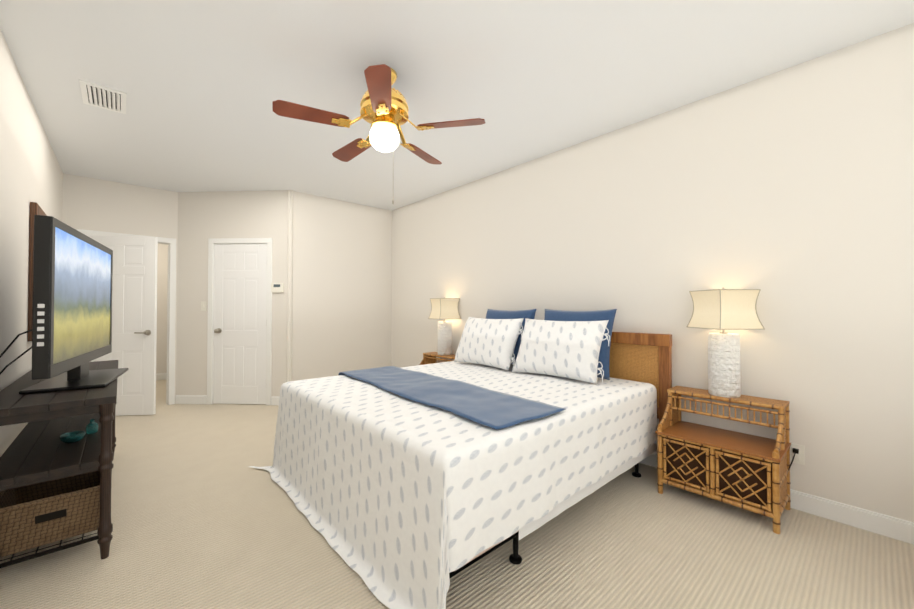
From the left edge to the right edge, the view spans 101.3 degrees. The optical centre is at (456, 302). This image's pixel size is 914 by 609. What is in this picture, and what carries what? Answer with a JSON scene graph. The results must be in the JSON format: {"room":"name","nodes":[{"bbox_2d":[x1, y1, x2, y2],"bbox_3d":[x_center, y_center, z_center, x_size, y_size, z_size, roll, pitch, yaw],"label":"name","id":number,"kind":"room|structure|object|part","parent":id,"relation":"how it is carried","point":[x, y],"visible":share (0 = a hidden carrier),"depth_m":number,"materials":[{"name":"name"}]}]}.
{"room":"bedroom","nodes":[
{"label":"bedroom","id":0,"kind":"room"},
{"bbox_2d":[0,29,62,456],"bbox_3d":[-2.764,-0.101,2.260,0.120,2.700,9.320,1,-1,-42],"label":"wall","id":1,"kind":"structure","parent":0,"point":[30,169],"depth_m":2.36,"materials":[{"name":"white paint"}]},
{"bbox_2d":[28,202,46,341],"bbox_3d":[-3.264,-0.216,2.941,0.035,0.990,0.760,1,-1,-42],"label":"mirror","id":2,"kind":"object","parent":1,"relation":"attached to","point":[35,208],"visible":0.35,"depth_m":2.65,"materials":[{"name":"brown wood"}]},
{"bbox_2d":[62,173,177,395],"bbox_3d":[-3.959,-0.069,4.518,1.110,2.700,0.120,1,-1,-42],"label":"wall","id":3,"kind":"structure","parent":0,"point":[93,204],"depth_m":4.43,"materials":[{"name":"white paint"}]},
{"bbox_2d":[88,236,157,415],"bbox_3d":[-3.811,0.259,4.212,0.754,2.020,0.090,0,-1,-6],"label":"entry door","id":4,"kind":"structure","parent":3,"relation":"in","point":[134,311],"depth_m":4.24,"materials":[{"name":"white wood"}]},
{"label":"lever","id":5,"kind":"part","parent":4,"relation":"part of","materials":[{"name":"silver metal"}]},
{"bbox_2d":[77,229,175,404],"bbox_3d":[-3.955,0.232,4.517,0.892,2.098,0.156,1,-1,-42],"label":"door frame","id":6,"kind":"structure","parent":3,"relation":"attached to","point":[171,321],"depth_m":4.73,"materials":[{"name":"white wood"}]},
{"bbox_2d":[156,244,167,373],"bbox_3d":[-5.386,-0.046,6.112,1.110,2.700,0.120,1,-1,-42],"label":"wall","id":7,"kind":"structure","parent":0,"point":[162,286],"depth_m":6.37,"materials":[{"name":"white paint"}]},
{"bbox_2d":[156,373,166,379],"bbox_3d":[-5.353,1.247,6.034,1.080,0.112,0.014,1,-1,-42],"label":"baseboard","id":8,"kind":"structure","parent":7,"relation":"attached to","point":[161,376],"depth_m":6.34,"materials":[{"name":"white wood"}]},
{"bbox_2d":[176,190,292,396],"bbox_3d":[-2.820,-0.065,4.802,1.501,2.700,0.120,0,-1,3],"label":"wall","id":9,"kind":"structure","parent":0,"point":[203,217],"depth_m":4.76,"materials":[{"name":"white paint"}]},
{"bbox_2d":[175,395,206,403],"bbox_3d":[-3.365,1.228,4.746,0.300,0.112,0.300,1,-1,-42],"label":"baseboard","id":10,"kind":"structure","parent":9,"relation":"attached to","point":[179,399],"depth_m":4.74,"materials":[{"name":"white wood"}]},
{"bbox_2d":[207,238,271,404],"bbox_3d":[-2.736,0.236,4.785,0.830,2.098,0.140,0,-1,3],"label":"trim","id":11,"kind":"structure","parent":9,"relation":"attached to","point":[212,242],"depth_m":4.73,"materials":[{"name":"white wood"}]},
{"bbox_2d":[213,244,266,403],"bbox_3d":[-2.734,0.266,4.720,0.701,2.020,0.100,0,-1,3],"label":"closet door","id":12,"kind":"structure","parent":9,"relation":"in","point":[240,303],"depth_m":4.74,"materials":[{"name":"white wood"}]},
{"bbox_3d":[-3.015,0.356,4.716,0.066,0.066,0.065,0,-1,3],"label":"knob","id":13,"kind":"part","parent":12,"relation":"part of","materials":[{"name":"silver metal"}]},
{"bbox_2d":[271,283,283,291],"bbox_3d":[-2.250,-0.186,4.698,0.150,0.115,0.028,0,-1,3],"label":"keypad","id":14,"kind":"object","parent":9,"relation":"attached to","point":[277,287],"visible":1,"depth_m":4.68,"materials":[{"name":"white plastic"}]},
{"bbox_2d":[287,190,391,381],"bbox_3d":[-1.596,-0.059,5.237,1.510,2.700,0.120,1,-1,-42],"label":"wall","id":15,"kind":"structure","parent":0,"point":[342,286],"depth_m":5.13,"materials":[{"name":"white paint"}]},
{"bbox_2d":[0,380,913,608],"bbox_3d":[-1.369,1.316,3.434,4.150,0.100,9.600,1,-1,-42],"label":"floor","id":16,"kind":"structure","parent":0,"point":[204,515],"depth_m":1.86,"materials":[{"name":"carpet"}]},
{"bbox_2d":[0,360,117,567],"bbox_3d":[-2.414,0.857,2.325,0.453,0.785,1.730,1,-1,-42],"label":"console","id":17,"kind":"object","parent":16,"relation":"on","point":[56,460],"visible":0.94,"depth_m":1.81,"materials":[{"name":"brown wood"}]},
{"bbox_2d":[0,471,99,556],"bbox_3d":[-2.053,1.018,1.927,0.399,0.226,0.514,1,-1,-42],"label":"basket","id":18,"kind":"object","parent":17,"relation":"on","point":[43,513],"depth_m":1.78,"materials":[{"name":"brown wicker"}]},
{"bbox_2d":[0,215,128,393],"bbox_3d":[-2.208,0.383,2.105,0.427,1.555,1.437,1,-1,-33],"label":"tv","id":19,"kind":"object","parent":17,"relation":"on","point":[71,329],"visible":1,"depth_m":1.97,"materials":[{"name":"black plastic"}]},
{"bbox_2d":[59,419,98,442],"bbox_3d":[-2.143,0.730,2.130,0.151,0.076,0.221,1,-1,-42],"label":"bowl","id":20,"kind":"object","parent":17,"relation":"on","point":[91,434],"depth_m":2.11,"materials":[{"name":"teal glass"}]},
{"bbox_2d":[419,352,454,364],"bbox_3d":[-0.225,0.955,4.491,0.396,0.652,0.632,1,-1,-42],"label":"nightstand","id":21,"kind":"object","parent":16,"relation":"on","point":[429,358],"visible":0.12,"depth_m":4.62,"materials":[{"name":"brown wood"}]},
{"bbox_2d":[428,297,460,354],"bbox_3d":[-0.151,0.280,4.566,0.299,0.702,0.299,0,-1,-31],"label":"lamp","id":22,"kind":"object","parent":21,"relation":"on","point":[444,308],"visible":1,"depth_m":4.49,"materials":[{"name":"white ceramic"}]},
{"bbox_3d":[-0.151,0.073,4.569,0.349,0.250,0.349,1,-1,-42],"label":"shade trim","id":23,"kind":"part","parent":22,"relation":"part of","materials":[{"name":"beige fabric"}]},
{"bbox_3d":[-0.151,0.073,4.569,0.340,0.245,0.340,1,-1,-42],"label":"lamp shade","id":24,"kind":"part","parent":22,"relation":"part of","materials":[{"name":"beige fabric"}]},
{"bbox_2d":[250,309,671,608],"bbox_3d":[0.004,0.651,2.780,2.296,1.210,2.238,1,-1,-42],"label":"bed","id":25,"kind":"object","parent":16,"relation":"on","point":[415,487],"visible":1,"depth_m":2.03,"materials":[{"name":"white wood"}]},
{"bbox_2d":[338,366,565,429],"bbox_3d":[-0.220,0.789,2.614,0.658,0.445,1.986,1,-1,-42],"label":"throw","id":26,"kind":"object","parent":25,"relation":"on","point":[476,406],"depth_m":2.24,"materials":[{"name":"blue fabric"}]},
{"bbox_2d":[454,317,523,370],"bbox_3d":[0.301,0.373,3.625,0.297,0.457,0.800,1,-1,-42],"label":"pillow","id":27,"kind":"object","parent":25,"relation":"on","point":[490,343],"depth_m":3.48,"materials":[{"name":"white fabric"}]},
{"bbox_2d":[485,309,535,364],"bbox_3d":[0.480,0.331,3.694,0.194,0.560,0.660,18,-12,-37],"label":"pillow","id":28,"kind":"object","parent":25,"relation":"on","point":[491,313],"depth_m":3.55,"materials":[{"name":"fabric"}]},
{"bbox_3d":[0.089,1.152,2.816,1.995,0.210,1.850,1,-1,-42],"label":"frame","id":29,"kind":"part","parent":25,"relation":"part of","materials":[{"name":"black metal"}]},
{"bbox_2d":[512,318,609,383],"bbox_3d":[0.826,0.364,3.034,0.298,0.457,0.804,1,-1,-42],"label":"pillow","id":30,"kind":"object","parent":25,"relation":"on","point":[565,350],"depth_m":2.91,"materials":[{"name":"white fabric"}]},
{"bbox_2d":[544,309,616,379],"bbox_3d":[0.980,0.323,3.135,0.194,0.560,0.660,20,-14,-42],"label":"pillow","id":31,"kind":"object","parent":25,"relation":"on","point":[551,315],"depth_m":2.97,"materials":[{"name":"fabric"}]},
{"bbox_3d":[0.854,0.755,3.506,0.058,1.024,2.108,1,-1,-42],"label":"headboard","id":32,"kind":"part","parent":25,"relation":"part of","materials":[{"name":"brown wood"}]},
{"bbox_2d":[655,386,790,533],"bbox_3d":[1.669,0.925,2.375,0.396,0.652,0.632,1,-1,-42],"label":"nightstand","id":33,"kind":"object","parent":16,"relation":"on","point":[745,471],"visible":0.98,"depth_m":2.26,"materials":[{"name":"brown wood"}]},
{"bbox_2d":[655,421,790,512],"bbox_3d":[1.668,1.010,2.372,0.392,0.323,0.632,1,-1,-42],"label":"cabinet","id":34,"kind":"object","parent":33,"relation":"attached to","point":[738,469],"depth_m":2.25,"materials":[{"name":"brown wood"}]},
{"bbox_2d":[687,287,764,397],"bbox_3d":[1.743,0.250,2.450,0.299,0.702,0.299,0,-1,-5],"label":"lamp","id":35,"kind":"object","parent":33,"relation":"on","point":[723,309],"visible":1,"depth_m":2.37,"materials":[{"name":"white ceramic"}]},
{"bbox_3d":[1.743,0.043,2.454,0.406,0.245,0.406,1,-1,-42],"label":"lamp shade","id":36,"kind":"part","parent":35,"relation":"part of","materials":[{"name":"beige fabric"}]},
{"bbox_3d":[1.743,0.043,2.454,0.416,0.250,0.416,1,-1,-42],"label":"shade trim","id":37,"kind":"part","parent":35,"relation":"part of","materials":[{"name":"beige fabric"}]},
{"bbox_2d":[0,0,913,210],"bbox_3d":[-1.369,-1.484,3.474,4.150,0.100,9.600,1,-1,-42],"label":"ceiling","id":38,"kind":"structure","parent":0,"point":[203,84],"depth_m":2.36,"materials":[{"name":"white paint"}]},
{"bbox_2d":[79,79,126,113],"bbox_3d":[-2.482,-1.437,2.639,0.230,0.017,0.360,1,-1,-42],"label":"ceiling vent","id":39,"kind":"object","parent":38,"relation":"in","point":[101,96],"visible":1,"depth_m":2.62,"materials":[{"name":"white metal"}]},
{"bbox_2d":[272,64,485,203],"bbox_3d":[-0.491,-1.034,2.395,1.229,0.829,1.182,1,-1,-42],"label":"fan","id":40,"kind":"object","parent":38,"relation":"hanging from","point":[384,108],"visible":1,"depth_m":2.27,"materials":[{"name":"brown wood"}]},
{"bbox_3d":[-0.457,-1.029,2.365,0.188,0.146,0.188,1,-1,-42],"label":"globe","id":41,"kind":"part","parent":40,"relation":"part of","materials":[{"name":"white glass"}]},
{"bbox_2d":[391,23,913,521],"bbox_3d":[1.025,-0.083,3.530,0.120,2.700,6.160,1,-1,-42],"label":"wall","id":42,"kind":"structure","parent":0,"point":[789,193],"depth_m":2.42,"materials":[{"name":"white paint"}]},
{"bbox_2d":[639,452,913,544],"bbox_3d":[0.975,1.210,3.467,0.014,0.112,5.920,1,-1,-42],"label":"baseboard","id":43,"kind":"structure","parent":42,"relation":"attached to","point":[880,524],"depth_m":2.09,"materials":[{"name":"white"}]},
{"bbox_2d":[790,443,804,464],"bbox_3d":[2.052,0.914,2.268,0.013,0.116,0.072,1,-1,-42],"label":"wall outlet","id":44,"kind":"object","parent":42,"relation":"attached to","point":[799,458],"visible":0.67,"depth_m":2.26,"materials":[{"name":"white plastic"}]},
{"bbox_2d":[788,448,798,470],"bbox_3d":[1.953,1.063,2.323,0.061,0.363,0.244,1,-1,-42],"label":"cord","id":45,"kind":"object","parent":44,"relation":"attached to","point":[795,450],"visible":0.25,"depth_m":2.25,"materials":[{"name":"black plastic"}]}
]}

